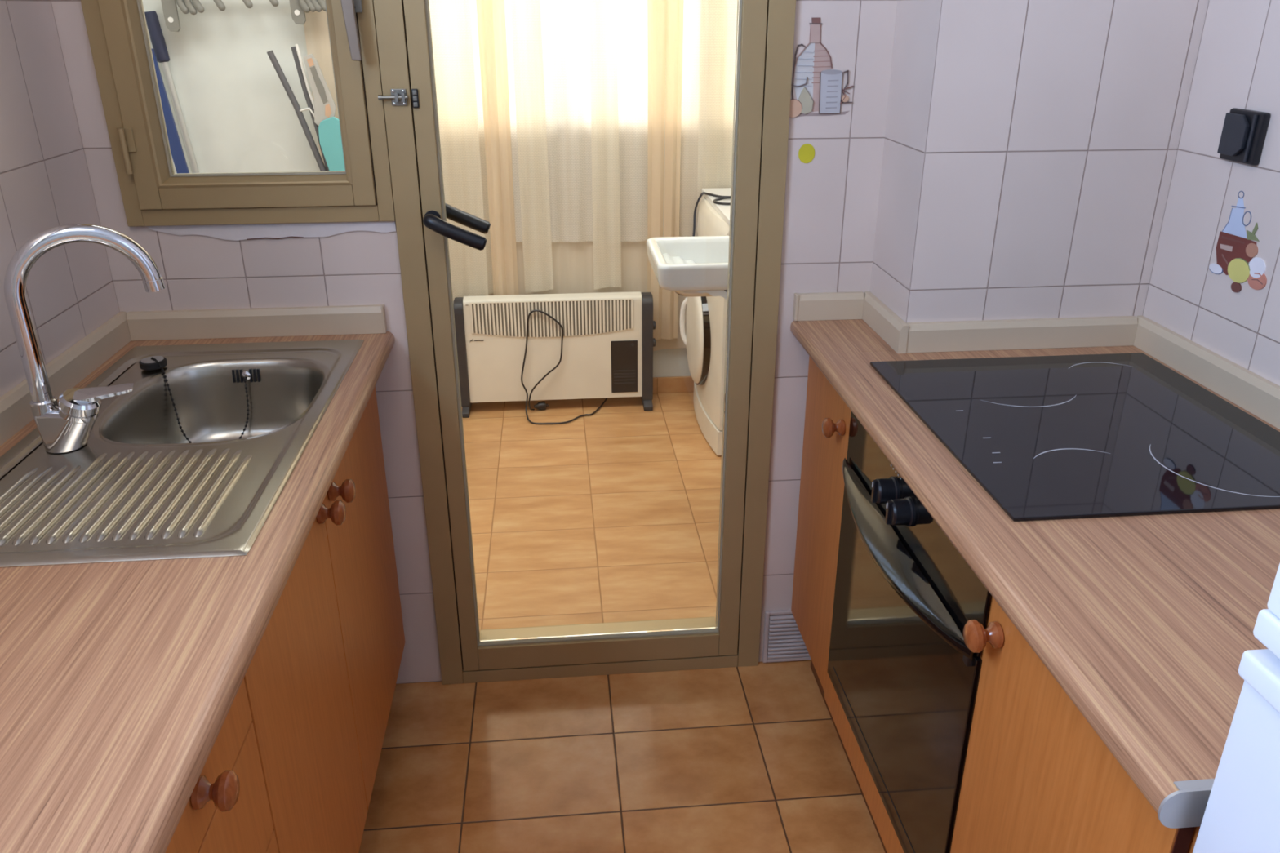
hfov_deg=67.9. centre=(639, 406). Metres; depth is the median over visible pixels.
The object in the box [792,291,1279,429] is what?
backsplash
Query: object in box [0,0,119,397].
wall
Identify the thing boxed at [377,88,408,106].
bolt
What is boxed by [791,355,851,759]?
base cabinet
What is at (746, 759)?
floor
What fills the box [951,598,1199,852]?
base cabinet
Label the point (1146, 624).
countertop
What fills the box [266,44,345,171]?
ironing board
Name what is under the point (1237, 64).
wall
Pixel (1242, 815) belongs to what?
freezer
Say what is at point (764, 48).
door
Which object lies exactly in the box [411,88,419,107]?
bolt keeper
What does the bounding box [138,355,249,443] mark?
plug
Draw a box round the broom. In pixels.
[151,48,189,173]
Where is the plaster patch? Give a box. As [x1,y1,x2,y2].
[146,221,395,240]
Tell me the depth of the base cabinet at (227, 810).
1.01 m
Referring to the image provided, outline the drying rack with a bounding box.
[160,0,326,31]
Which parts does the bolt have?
bolt rod, bolt plate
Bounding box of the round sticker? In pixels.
[798,143,814,163]
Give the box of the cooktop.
[870,352,1279,521]
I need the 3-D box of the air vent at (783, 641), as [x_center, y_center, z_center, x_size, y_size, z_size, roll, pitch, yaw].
[0.376,0.557,2.315,0.152,0.146,0.010,-2,23,-5]
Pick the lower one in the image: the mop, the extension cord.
the extension cord
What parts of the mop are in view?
handle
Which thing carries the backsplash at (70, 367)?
on the countertop at (120, 682)
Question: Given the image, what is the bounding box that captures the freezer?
[1192,563,1279,852]
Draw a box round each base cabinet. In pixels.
[164,678,278,852]
[244,386,404,852]
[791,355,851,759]
[824,595,993,852]
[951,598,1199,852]
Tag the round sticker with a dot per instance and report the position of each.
(806, 152)
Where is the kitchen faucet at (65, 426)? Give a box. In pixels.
[4,223,166,453]
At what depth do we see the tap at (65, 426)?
1.39 m
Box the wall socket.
[1217,107,1270,165]
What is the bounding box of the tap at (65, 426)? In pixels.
[32,382,133,453]
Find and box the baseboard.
[653,376,693,393]
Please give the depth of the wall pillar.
1.71 m
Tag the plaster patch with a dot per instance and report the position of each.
(227, 232)
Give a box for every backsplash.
[0,304,386,445]
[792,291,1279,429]
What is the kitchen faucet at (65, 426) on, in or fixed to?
on the sink at (137, 489)
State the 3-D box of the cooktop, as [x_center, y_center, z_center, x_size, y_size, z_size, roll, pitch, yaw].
[0.710,0.038,1.506,0.525,0.040,0.583,-2,23,-5]
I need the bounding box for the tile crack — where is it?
[247,235,303,239]
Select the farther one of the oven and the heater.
the heater
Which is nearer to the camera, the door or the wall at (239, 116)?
the door
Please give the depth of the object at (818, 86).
1.82 m
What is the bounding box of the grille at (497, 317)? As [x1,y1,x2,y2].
[469,297,632,337]
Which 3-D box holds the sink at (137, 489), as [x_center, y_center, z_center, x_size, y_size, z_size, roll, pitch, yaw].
[-0.725,0.102,1.520,0.437,0.163,0.804,-2,23,-5]
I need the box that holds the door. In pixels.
[373,0,795,684]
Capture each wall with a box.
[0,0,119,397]
[50,0,897,684]
[142,0,691,377]
[1142,0,1279,386]
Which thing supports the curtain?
hanging from the wall at (239, 116)
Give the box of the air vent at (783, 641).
[762,609,810,662]
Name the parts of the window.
handle, handle plate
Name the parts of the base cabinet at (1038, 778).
knob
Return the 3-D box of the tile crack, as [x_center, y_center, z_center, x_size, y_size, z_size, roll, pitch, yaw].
[-0.706,-0.327,1.841,0.106,0.005,0.004,-2,23,-5]
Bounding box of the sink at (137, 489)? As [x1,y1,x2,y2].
[0,339,364,567]
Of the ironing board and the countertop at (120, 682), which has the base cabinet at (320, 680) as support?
the countertop at (120, 682)
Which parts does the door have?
lever, lever, glass pane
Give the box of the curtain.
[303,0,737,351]
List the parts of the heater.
power cord, vent panel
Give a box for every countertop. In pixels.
[0,331,395,852]
[790,319,1279,828]
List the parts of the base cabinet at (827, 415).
knob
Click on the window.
(152, 193)
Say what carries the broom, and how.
on the floor
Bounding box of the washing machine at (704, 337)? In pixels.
[680,187,730,455]
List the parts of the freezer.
door, door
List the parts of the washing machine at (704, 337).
door handle, porthole door, door glass, kick panel, lid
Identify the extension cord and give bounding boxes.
[692,191,730,235]
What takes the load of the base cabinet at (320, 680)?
on the floor
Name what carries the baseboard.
attached to the wall at (239, 116)
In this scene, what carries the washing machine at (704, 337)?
on the floor
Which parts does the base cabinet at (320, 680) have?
door, knob, knob, door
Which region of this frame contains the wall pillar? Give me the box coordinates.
[870,0,1208,322]
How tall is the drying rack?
0.185 m
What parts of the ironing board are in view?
leg, plate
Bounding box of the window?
[80,0,395,226]
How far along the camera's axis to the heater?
3.71 m
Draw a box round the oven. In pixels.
[827,411,991,852]
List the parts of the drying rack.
rod, rod, rod, rod, rod, rod, rod, rod, rod, rod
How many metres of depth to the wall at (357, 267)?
1.89 m
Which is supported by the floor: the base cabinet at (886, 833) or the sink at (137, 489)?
the base cabinet at (886, 833)
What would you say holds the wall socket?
attached to the wall at (1237, 64)
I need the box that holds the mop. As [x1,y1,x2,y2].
[144,10,199,173]
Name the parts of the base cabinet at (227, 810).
knob, drawer, drawer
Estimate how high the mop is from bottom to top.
1.478 m
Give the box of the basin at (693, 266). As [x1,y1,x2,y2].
[646,235,728,299]
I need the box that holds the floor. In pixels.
[359,391,884,852]
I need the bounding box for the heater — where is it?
[453,291,655,424]
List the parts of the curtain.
panel, panel, panel, panel, panel, panel, panel, panel, panel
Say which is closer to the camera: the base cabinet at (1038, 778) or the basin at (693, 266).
the base cabinet at (1038, 778)

